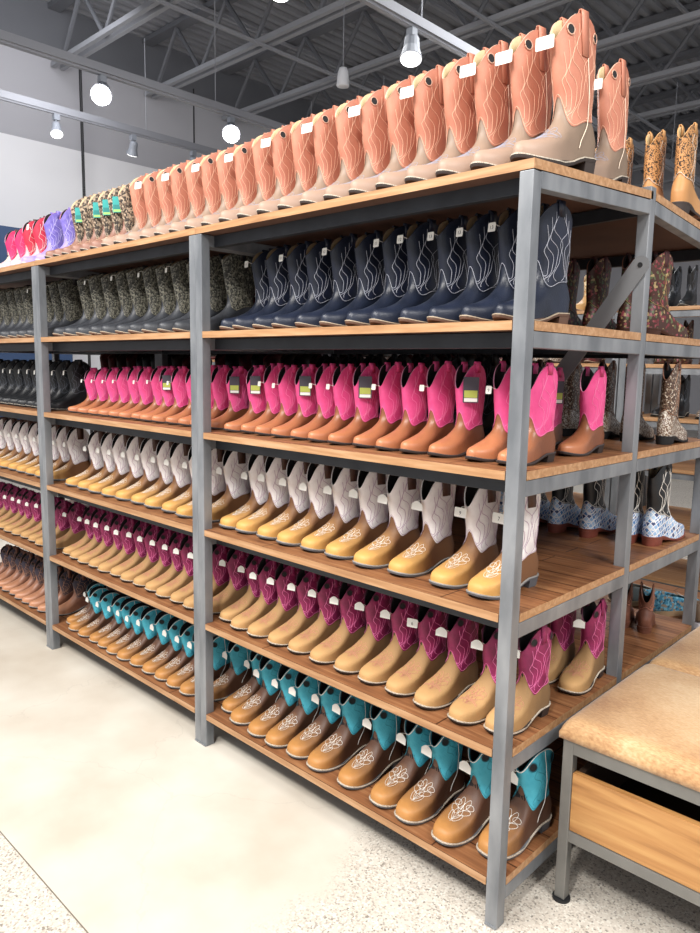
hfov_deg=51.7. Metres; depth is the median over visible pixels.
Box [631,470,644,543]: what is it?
boot
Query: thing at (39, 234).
boot
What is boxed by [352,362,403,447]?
boot
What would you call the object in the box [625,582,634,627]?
boot
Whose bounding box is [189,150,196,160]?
track spotlight
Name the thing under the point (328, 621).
boot
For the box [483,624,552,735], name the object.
boot
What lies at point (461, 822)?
boot
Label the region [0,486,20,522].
boot
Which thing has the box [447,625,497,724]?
boot
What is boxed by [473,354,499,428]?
boot
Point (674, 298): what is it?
boot
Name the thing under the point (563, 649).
boot
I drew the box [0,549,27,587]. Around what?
boot
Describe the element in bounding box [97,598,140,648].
boot
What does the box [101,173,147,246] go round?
boot
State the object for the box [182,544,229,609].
boot
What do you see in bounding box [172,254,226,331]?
boot
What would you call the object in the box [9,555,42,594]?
boot
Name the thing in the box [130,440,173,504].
boot
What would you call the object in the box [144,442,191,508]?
boot
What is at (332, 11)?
joist
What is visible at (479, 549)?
boot
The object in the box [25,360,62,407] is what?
boot
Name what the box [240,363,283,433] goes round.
boot
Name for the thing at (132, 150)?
track spotlight
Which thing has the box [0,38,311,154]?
track
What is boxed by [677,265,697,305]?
boot
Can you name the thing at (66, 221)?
boot
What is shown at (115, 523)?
boot
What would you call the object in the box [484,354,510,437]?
boot
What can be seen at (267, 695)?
boot
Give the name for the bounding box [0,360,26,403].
boot
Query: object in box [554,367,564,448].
boot
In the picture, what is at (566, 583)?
shelving rack
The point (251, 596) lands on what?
boot
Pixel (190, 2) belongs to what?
bar
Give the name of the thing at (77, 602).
boot
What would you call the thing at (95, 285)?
boot
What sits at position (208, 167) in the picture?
boot
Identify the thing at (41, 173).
wall
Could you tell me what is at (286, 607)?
boot
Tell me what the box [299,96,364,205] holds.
boot
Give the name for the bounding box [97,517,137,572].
boot
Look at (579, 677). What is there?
boot
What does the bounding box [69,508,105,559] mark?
boot
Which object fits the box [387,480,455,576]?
boot
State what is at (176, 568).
boot
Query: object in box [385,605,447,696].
boot
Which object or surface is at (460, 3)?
bar
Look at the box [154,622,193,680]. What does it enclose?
boot
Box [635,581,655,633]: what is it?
boot
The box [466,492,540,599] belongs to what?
boot
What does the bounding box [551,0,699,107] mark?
joist
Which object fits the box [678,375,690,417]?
boot
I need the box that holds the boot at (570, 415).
[561,363,582,435]
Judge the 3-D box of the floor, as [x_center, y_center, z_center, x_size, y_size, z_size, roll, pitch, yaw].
[2.668,0.413,7.840,16.100,0.120,22.000,8,11,43]
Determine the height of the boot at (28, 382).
0.240 m
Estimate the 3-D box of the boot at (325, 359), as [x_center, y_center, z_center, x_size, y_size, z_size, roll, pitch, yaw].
[-0.123,-0.285,2.724,0.087,0.278,0.273,7,10,38]
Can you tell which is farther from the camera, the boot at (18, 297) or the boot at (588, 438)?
the boot at (18, 297)
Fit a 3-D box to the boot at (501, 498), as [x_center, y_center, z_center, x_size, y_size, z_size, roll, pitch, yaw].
[0.645,0.059,2.787,0.271,0.283,0.085,-7,11,-44]
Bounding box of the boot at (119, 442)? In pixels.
[87,434,130,493]
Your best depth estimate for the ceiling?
11.39 m
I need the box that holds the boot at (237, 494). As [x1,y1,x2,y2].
[212,450,250,522]
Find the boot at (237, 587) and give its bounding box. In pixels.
[213,548,248,614]
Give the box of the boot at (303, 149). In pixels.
[256,114,316,213]
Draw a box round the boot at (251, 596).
[219,554,262,621]
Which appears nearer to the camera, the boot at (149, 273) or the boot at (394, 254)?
the boot at (394, 254)
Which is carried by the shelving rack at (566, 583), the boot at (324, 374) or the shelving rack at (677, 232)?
the boot at (324, 374)
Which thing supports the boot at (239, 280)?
on the shelving rack at (178, 245)
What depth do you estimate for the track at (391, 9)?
6.56 m
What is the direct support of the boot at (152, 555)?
on the shelving rack at (178, 245)
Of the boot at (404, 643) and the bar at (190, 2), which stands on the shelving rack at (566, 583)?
the boot at (404, 643)
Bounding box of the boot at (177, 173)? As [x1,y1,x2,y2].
[140,160,189,238]
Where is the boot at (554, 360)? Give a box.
[548,358,562,362]
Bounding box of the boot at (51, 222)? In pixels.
[21,211,63,262]
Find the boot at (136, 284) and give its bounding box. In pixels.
[100,265,147,334]
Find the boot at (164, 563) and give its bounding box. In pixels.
[133,528,175,586]
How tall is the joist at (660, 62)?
0.870 m
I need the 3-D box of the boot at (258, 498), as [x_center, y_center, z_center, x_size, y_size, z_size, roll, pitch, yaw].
[-0.356,0.076,2.582,0.239,0.272,0.090,-5,10,-38]
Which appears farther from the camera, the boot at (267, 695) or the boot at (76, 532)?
the boot at (76, 532)
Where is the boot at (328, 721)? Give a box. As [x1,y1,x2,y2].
[286,682,341,758]
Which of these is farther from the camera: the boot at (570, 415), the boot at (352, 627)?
the boot at (570, 415)
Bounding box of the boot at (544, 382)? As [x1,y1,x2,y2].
[496,362,557,465]
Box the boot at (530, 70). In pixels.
[470,25,552,169]
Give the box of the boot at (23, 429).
[0,420,32,467]
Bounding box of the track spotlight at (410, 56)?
[399,26,421,67]
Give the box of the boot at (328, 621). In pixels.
[287,575,342,654]
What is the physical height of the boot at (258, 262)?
0.292 m
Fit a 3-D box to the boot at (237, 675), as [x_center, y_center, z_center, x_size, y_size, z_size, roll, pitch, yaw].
[-0.462,0.765,2.764,0.235,0.210,0.085,-5,10,-38]
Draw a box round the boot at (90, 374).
[67,368,97,412]
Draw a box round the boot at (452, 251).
[398,215,467,323]
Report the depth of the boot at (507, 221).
1.80 m
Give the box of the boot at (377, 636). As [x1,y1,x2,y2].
[333,589,392,673]
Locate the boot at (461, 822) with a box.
[431,748,491,846]
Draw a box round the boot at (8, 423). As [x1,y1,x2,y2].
[0,417,16,457]
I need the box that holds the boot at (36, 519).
[11,492,41,535]
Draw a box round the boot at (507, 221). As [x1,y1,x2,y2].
[459,207,517,321]
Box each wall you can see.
[0,0,499,434]
[576,149,699,430]
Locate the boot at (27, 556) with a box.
[1,552,34,591]
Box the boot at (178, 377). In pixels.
[151,366,188,423]
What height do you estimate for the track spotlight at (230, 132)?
0.318 m
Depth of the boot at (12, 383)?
4.00 m
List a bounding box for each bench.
[552,664,699,906]
[649,626,699,676]
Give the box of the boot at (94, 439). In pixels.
[65,430,105,486]
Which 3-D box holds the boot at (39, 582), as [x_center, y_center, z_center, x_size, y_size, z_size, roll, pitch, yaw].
[-1.684,0.599,3.863,0.211,0.198,0.077,-5,10,-36]
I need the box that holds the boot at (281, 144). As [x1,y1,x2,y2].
[237,122,295,218]
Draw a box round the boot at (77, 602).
[59,572,91,615]
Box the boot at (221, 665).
[179,635,229,695]
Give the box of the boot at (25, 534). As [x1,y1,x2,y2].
[20,496,54,538]
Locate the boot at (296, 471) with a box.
[256,460,309,539]
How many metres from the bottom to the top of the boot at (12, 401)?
0.241 m
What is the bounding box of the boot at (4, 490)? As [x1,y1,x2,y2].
[0,483,14,516]
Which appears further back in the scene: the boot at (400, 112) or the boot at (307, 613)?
the boot at (307, 613)
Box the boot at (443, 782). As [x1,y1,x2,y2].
[394,731,464,824]
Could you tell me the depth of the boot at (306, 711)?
2.44 m
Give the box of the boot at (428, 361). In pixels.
[413,354,439,419]
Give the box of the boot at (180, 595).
[170,552,193,603]
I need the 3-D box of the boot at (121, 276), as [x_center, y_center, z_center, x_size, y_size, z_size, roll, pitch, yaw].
[-0.989,-0.705,3.100,0.270,0.298,0.082,-5,10,-38]
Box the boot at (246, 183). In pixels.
[201,139,256,225]
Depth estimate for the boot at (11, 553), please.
4.12 m
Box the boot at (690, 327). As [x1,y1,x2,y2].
[673,320,693,363]
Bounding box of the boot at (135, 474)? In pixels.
[101,436,144,496]
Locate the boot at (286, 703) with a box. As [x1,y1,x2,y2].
[247,665,297,737]
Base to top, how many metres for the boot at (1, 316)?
0.285 m
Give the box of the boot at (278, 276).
[232,244,290,329]
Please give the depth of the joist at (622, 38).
9.40 m
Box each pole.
[79,69,92,433]
[193,89,194,142]
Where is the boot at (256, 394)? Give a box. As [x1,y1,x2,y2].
[223,365,265,431]
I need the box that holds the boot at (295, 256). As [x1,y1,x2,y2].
[252,241,312,328]
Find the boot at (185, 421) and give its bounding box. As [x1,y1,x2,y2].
[178,365,215,426]
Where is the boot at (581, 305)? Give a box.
[576,275,585,310]
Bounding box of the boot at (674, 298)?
[668,266,681,306]
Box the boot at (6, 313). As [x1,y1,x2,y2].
[0,287,14,328]
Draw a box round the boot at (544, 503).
[538,493,550,523]
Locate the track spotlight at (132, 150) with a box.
[126,134,137,156]
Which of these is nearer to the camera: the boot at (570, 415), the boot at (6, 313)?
the boot at (570, 415)
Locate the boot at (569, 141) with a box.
[510,9,596,173]
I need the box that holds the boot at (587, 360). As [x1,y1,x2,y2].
[584,358,604,362]
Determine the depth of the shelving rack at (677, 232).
2.43 m
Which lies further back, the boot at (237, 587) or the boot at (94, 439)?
the boot at (94, 439)
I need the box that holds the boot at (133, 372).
[108,366,141,417]
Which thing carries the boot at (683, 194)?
on the shelving rack at (677, 232)
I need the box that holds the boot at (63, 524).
[35,499,71,545]
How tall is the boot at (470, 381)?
0.250 m
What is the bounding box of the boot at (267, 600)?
[230,558,279,630]
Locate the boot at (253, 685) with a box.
[221,651,261,712]
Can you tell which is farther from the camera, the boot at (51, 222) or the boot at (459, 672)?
the boot at (51, 222)
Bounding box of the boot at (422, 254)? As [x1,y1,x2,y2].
[369,219,439,324]
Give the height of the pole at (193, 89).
5.600 m
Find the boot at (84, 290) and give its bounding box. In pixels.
[53,274,96,336]
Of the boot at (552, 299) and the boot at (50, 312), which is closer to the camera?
the boot at (552, 299)
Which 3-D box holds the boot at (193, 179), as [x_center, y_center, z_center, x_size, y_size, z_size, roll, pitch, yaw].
[-0.596,-0.989,2.663,0.271,0.315,0.087,-5,10,-37]
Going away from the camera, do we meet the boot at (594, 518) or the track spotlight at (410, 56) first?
the boot at (594, 518)
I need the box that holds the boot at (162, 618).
[129,611,173,666]
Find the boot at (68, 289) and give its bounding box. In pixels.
[48,279,82,336]
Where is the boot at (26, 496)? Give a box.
[4,490,36,532]
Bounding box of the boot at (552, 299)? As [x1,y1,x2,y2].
[492,199,572,323]
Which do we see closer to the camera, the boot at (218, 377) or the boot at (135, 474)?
the boot at (218, 377)
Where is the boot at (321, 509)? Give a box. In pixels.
[276,463,333,545]
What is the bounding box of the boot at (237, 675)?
[214,641,251,701]
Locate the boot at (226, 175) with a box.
[184,144,238,229]
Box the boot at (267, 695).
[229,656,281,724]
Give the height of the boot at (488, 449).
0.254 m
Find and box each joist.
[48,0,182,69]
[142,0,364,98]
[220,0,572,120]
[304,0,699,117]
[550,83,699,148]
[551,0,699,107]
[594,47,699,130]
[594,112,699,171]
[632,137,699,186]
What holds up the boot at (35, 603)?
on the shelving rack at (23, 274)
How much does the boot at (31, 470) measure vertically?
0.256 m
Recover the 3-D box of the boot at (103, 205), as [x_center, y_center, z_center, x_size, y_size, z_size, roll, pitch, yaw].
[-1.072,-1.050,3.110,0.264,0.299,0.082,-5,10,-38]
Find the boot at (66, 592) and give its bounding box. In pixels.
[37,568,74,612]
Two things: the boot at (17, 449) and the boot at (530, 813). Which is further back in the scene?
the boot at (17, 449)
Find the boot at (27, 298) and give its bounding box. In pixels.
[0,285,33,338]
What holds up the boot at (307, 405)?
on the shelving rack at (566, 583)
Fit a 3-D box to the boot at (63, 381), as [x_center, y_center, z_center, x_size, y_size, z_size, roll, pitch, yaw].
[-1.445,-0.404,3.560,0.235,0.240,0.075,-5,10,-37]
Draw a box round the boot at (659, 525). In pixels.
[641,464,684,546]
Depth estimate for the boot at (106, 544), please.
3.33 m
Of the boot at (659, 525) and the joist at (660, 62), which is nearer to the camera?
the boot at (659, 525)
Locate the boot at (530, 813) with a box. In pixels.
[476,747,553,860]
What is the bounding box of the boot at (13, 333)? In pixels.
[8,282,48,337]
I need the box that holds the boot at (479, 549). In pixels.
[429,486,500,588]
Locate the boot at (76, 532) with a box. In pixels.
[56,502,86,548]
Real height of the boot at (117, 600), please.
0.192 m
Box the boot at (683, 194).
[670,122,699,221]
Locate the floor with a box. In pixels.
[0,430,699,932]
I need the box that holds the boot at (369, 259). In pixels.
[319,230,385,326]
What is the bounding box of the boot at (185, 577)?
[155,535,192,597]
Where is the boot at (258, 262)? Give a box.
[219,248,272,330]
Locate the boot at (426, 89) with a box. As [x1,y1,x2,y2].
[375,65,446,189]
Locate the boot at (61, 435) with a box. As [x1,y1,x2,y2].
[34,425,72,476]
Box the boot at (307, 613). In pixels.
[267,569,320,646]
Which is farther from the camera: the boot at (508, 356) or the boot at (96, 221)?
the boot at (96, 221)
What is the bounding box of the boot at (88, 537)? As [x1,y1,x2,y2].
[62,506,96,554]
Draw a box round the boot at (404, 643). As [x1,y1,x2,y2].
[357,597,418,684]
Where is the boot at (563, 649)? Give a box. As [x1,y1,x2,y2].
[548,610,576,684]
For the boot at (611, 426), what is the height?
0.269 m
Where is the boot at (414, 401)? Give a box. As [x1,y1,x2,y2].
[375,363,427,450]
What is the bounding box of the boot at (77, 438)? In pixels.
[53,427,90,480]
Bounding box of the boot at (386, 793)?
[369,720,431,808]
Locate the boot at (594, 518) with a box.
[578,479,616,537]
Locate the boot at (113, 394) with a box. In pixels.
[88,368,119,415]
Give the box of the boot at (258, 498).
[219,454,267,528]
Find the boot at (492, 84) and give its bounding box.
[435,40,512,177]
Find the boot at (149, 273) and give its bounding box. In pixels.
[115,263,160,333]
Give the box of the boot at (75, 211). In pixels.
[44,196,85,257]
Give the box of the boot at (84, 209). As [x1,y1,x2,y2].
[53,193,94,256]
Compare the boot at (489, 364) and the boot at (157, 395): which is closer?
the boot at (489, 364)
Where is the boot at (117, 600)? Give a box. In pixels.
[89,594,130,642]
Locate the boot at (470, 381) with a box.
[427,361,485,457]
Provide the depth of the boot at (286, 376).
2.42 m
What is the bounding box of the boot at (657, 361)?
[654,359,673,363]
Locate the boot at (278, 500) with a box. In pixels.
[235,457,289,533]
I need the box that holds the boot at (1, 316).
[0,290,2,324]
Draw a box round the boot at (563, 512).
[547,486,580,532]
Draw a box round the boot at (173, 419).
[165,369,190,424]
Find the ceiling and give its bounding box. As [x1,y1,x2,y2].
[42,0,699,159]
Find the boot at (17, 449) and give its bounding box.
[0,419,23,461]
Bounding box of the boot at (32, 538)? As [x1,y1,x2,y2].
[28,496,61,541]
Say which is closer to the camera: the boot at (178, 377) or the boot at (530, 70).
the boot at (530, 70)
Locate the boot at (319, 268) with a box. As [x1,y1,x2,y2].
[271,238,333,328]
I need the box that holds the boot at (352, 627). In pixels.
[309,582,366,663]
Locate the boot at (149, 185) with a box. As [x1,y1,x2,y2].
[113,169,160,243]
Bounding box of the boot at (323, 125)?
[277,105,339,209]
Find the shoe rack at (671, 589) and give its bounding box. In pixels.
[598,579,699,628]
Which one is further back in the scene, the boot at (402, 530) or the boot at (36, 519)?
the boot at (36, 519)
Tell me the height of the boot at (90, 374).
0.207 m
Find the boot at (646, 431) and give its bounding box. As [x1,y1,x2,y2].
[619,361,654,440]
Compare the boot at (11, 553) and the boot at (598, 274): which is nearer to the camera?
the boot at (598, 274)
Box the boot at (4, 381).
[0,360,9,392]
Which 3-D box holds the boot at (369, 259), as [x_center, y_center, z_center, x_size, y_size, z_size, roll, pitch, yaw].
[0.022,-0.551,2.135,0.271,0.292,0.086,-5,10,-37]
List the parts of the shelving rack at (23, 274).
long rail, long rail, long rail, long rail, rail, post, post, long rail, post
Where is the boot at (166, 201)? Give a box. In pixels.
[126,164,175,241]
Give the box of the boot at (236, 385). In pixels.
[211,366,248,429]
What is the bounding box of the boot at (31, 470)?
[25,424,61,474]
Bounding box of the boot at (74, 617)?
[66,581,107,623]
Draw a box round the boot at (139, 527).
[110,520,150,576]
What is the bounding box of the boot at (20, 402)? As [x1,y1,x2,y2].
[16,360,51,406]
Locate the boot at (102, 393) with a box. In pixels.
[77,367,108,413]
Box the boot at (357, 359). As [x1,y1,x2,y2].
[340,354,364,367]
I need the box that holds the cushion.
[559,664,699,791]
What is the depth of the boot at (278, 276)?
2.40 m
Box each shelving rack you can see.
[0,261,158,647]
[34,228,322,742]
[68,354,215,520]
[178,290,390,487]
[195,157,656,930]
[341,193,699,764]
[455,310,654,510]
[610,305,699,591]
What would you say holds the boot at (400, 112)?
on the shelving rack at (566, 583)
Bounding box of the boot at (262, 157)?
[218,129,274,221]
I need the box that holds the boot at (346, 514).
[300,467,359,551]
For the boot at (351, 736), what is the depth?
2.31 m
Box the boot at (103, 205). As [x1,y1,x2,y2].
[71,188,114,252]
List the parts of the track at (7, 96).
rail, hanger rod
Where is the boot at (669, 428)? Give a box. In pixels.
[655,360,687,444]
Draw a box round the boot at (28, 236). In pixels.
[1,219,35,267]
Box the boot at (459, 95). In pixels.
[404,53,476,183]
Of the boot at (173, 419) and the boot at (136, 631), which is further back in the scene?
the boot at (136, 631)
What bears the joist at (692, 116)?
attached to the ceiling
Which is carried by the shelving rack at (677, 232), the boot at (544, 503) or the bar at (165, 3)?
the boot at (544, 503)
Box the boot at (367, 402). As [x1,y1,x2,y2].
[327,363,379,444]
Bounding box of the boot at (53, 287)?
[25,279,66,337]
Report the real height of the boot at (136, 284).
0.297 m
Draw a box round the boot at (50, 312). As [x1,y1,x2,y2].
[17,281,53,337]
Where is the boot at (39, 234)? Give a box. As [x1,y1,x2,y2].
[10,216,46,265]
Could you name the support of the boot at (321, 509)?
on the shelving rack at (566, 583)
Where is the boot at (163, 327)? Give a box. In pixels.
[157,262,189,332]
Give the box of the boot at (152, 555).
[120,524,162,581]
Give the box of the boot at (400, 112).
[348,75,416,194]
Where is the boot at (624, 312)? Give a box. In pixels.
[615,253,634,330]
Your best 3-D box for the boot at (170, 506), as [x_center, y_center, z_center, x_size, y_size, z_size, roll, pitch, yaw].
[-0.628,0.037,2.835,0.237,0.270,0.090,-6,11,-42]
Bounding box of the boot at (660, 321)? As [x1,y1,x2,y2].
[646,250,687,337]
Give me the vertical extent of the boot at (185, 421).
0.228 m
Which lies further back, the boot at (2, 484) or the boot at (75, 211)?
the boot at (2, 484)
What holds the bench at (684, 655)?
on the floor
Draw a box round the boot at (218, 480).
[175,449,225,517]
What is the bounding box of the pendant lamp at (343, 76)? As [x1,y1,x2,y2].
[336,0,348,88]
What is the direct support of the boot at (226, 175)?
on the shelving rack at (178, 245)
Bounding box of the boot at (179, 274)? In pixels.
[141,258,189,332]
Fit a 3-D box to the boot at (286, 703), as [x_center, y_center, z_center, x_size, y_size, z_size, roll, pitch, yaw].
[-0.244,0.799,2.512,0.245,0.220,0.089,-5,10,-38]
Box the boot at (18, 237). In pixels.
[0,228,25,267]
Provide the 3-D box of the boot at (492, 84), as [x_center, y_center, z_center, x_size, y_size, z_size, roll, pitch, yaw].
[0.322,-0.880,1.807,0.296,0.353,0.096,-7,11,-45]
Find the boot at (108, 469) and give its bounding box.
[77,432,116,489]
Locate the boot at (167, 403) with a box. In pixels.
[140,366,175,421]
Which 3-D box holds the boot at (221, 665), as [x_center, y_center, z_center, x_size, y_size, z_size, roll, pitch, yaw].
[-0.553,0.759,2.805,0.233,0.208,0.085,-5,10,-39]
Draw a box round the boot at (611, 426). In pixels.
[598,360,620,438]
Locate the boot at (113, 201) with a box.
[80,184,124,250]
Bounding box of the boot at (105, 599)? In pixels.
[78,590,118,636]
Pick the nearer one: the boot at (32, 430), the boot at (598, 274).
the boot at (598, 274)
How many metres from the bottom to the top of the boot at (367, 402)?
0.243 m
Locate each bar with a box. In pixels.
[152,0,374,92]
[182,0,381,87]
[426,0,674,152]
[451,0,699,157]
[670,0,699,29]
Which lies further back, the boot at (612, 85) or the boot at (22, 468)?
the boot at (22, 468)
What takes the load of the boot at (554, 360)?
on the shelving rack at (578, 497)
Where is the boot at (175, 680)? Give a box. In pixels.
[166,633,194,688]
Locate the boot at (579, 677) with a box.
[557,598,607,694]
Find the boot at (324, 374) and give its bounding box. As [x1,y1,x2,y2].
[290,363,336,439]
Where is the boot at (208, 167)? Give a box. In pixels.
[169,150,220,232]
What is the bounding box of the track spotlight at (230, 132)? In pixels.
[222,116,239,143]
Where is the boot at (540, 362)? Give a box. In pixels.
[537,359,554,368]
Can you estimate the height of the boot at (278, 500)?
0.278 m
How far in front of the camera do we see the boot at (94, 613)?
3.43 m
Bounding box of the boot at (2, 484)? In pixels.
[0,482,5,509]
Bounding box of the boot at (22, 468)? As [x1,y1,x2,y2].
[16,429,38,472]
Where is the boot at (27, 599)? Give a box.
[21,566,44,603]
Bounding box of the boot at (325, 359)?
[316,354,340,367]
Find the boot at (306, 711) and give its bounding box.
[264,672,320,747]
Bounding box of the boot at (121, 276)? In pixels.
[89,267,132,334]
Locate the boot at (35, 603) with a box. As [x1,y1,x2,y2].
[29,566,63,608]
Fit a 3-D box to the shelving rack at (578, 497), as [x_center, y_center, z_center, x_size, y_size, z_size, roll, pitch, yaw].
[1.323,-0.207,5.298,1.500,1.757,0.600,8,11,43]
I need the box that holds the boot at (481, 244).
[427,210,498,322]
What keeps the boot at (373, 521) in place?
on the shelving rack at (566, 583)
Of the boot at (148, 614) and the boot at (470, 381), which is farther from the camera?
the boot at (148, 614)
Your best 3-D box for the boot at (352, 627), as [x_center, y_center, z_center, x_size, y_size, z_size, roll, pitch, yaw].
[-0.029,0.479,2.284,0.229,0.245,0.083,-5,10,-39]
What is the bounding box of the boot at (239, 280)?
[210,254,254,330]
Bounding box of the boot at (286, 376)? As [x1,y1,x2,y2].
[254,365,298,435]
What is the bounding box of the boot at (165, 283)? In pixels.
[128,261,176,333]
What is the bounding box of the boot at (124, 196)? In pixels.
[90,183,134,248]
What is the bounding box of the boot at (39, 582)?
[14,558,43,599]
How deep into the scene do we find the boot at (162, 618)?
3.05 m
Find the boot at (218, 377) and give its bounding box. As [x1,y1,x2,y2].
[189,365,230,425]
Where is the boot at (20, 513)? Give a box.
[0,488,27,528]
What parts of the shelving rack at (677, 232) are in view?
rail, long rail, long rail, rail, rail, rail, rail, rail, post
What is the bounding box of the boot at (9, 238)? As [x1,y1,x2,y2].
[4,229,17,261]
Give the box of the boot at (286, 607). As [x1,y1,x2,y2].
[247,563,299,637]
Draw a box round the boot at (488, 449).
[465,361,510,461]
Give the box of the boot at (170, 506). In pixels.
[161,446,191,512]
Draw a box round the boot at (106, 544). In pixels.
[77,511,116,563]
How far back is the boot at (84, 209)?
3.22 m
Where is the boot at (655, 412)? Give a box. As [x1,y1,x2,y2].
[650,404,659,415]
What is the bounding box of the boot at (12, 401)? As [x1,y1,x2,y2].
[8,362,35,405]
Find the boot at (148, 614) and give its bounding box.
[116,606,160,660]
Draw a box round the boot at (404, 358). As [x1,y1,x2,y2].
[379,354,411,415]
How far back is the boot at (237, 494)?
2.68 m
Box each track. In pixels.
[0,0,383,130]
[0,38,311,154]
[358,0,699,187]
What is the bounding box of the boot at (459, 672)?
[413,614,478,709]
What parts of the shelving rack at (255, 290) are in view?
long rail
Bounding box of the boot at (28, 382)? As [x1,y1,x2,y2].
[0,359,34,404]
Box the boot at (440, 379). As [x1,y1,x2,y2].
[399,361,455,453]
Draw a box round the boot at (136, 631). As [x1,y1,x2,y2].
[106,603,148,654]
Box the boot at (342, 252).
[295,233,357,327]
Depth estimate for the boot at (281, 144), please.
2.33 m
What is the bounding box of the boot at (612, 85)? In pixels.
[594,59,629,183]
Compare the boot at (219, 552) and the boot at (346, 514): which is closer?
the boot at (346, 514)
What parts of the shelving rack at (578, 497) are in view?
long rail, long rail, post, post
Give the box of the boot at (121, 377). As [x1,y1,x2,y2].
[98,367,129,416]
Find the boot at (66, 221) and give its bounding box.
[35,207,75,260]
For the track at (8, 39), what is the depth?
7.79 m
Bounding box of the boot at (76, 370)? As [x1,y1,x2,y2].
[51,359,90,410]
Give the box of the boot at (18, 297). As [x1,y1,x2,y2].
[0,285,30,338]
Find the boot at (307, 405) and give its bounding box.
[270,364,317,437]
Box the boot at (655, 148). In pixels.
[642,130,666,196]
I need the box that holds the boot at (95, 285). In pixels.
[63,272,108,335]
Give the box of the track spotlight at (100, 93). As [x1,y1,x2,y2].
[90,74,111,106]
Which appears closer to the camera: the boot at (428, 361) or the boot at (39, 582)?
the boot at (428, 361)
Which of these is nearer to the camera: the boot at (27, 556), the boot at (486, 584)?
the boot at (486, 584)
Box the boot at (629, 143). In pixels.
[625,137,633,184]
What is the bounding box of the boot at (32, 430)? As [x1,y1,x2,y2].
[7,421,38,470]
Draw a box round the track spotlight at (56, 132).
[50,113,62,138]
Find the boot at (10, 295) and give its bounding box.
[0,287,18,330]
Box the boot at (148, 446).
[115,438,160,500]
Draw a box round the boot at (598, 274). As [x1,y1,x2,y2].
[582,256,616,329]
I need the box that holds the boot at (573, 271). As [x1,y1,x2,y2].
[566,259,581,325]
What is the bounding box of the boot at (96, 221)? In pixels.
[61,191,104,254]
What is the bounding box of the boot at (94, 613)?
[68,586,107,630]
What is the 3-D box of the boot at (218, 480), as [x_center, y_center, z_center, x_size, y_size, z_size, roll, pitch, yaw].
[-0.553,0.051,2.753,0.236,0.268,0.089,-5,10,-39]
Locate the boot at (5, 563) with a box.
[0,544,11,573]
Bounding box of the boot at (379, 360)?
[362,354,386,413]
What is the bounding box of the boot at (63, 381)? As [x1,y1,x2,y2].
[32,360,70,407]
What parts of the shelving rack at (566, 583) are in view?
post, rail, rail, rail, long rail, long rail, long rail, long rail, long rail, long rail, post, rail, rail, rail, rail, rail, rail, long rail, post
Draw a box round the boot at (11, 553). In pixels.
[0,546,20,580]
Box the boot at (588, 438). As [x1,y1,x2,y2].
[556,366,606,455]
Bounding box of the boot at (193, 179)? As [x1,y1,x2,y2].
[154,155,205,235]
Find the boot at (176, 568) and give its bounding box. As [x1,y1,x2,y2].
[145,532,186,591]
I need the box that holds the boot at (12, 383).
[0,359,19,395]
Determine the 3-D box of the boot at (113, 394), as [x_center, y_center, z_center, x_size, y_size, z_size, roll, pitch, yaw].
[-1.078,-0.334,3.205,0.177,0.210,0.066,-6,11,-43]
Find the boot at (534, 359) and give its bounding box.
[532,358,548,362]
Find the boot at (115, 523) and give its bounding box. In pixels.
[88,514,126,567]
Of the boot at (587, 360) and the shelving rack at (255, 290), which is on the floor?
the shelving rack at (255, 290)
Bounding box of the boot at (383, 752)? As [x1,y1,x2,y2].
[337,705,403,789]
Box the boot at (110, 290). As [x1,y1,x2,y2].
[76,271,120,335]
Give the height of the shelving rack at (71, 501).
1.822 m
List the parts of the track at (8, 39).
rail, hanger rod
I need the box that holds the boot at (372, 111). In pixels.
[323,86,390,200]
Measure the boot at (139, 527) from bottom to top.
0.232 m
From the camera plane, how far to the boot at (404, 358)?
2.50 m
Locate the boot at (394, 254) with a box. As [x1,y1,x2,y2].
[345,223,411,325]
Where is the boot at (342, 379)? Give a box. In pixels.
[307,364,355,442]
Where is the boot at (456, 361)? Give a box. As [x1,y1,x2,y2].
[440,354,466,424]
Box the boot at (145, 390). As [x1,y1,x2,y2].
[118,367,153,418]
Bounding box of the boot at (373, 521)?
[324,470,388,559]
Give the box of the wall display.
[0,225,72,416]
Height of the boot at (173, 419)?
0.221 m
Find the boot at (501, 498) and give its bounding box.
[499,492,503,513]
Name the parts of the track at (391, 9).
hanger rod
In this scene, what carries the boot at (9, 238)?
on the shelving rack at (23, 274)
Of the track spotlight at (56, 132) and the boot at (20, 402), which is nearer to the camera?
the boot at (20, 402)
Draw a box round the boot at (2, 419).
[0,417,7,450]
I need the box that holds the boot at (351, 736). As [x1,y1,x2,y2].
[306,691,372,771]
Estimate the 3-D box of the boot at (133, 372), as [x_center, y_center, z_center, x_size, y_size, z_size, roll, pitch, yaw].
[-0.944,-0.319,3.083,0.184,0.218,0.068,-5,10,-37]
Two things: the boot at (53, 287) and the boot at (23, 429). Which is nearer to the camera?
the boot at (53, 287)
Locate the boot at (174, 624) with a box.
[141,616,185,674]
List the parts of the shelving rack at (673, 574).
post, post, long rail, long rail, long rail, long rail, long rail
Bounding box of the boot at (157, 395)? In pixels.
[130,366,165,419]
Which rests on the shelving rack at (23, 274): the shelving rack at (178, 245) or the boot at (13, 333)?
the boot at (13, 333)
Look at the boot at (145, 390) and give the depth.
3.02 m
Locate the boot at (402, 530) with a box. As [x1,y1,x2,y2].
[352,475,421,568]

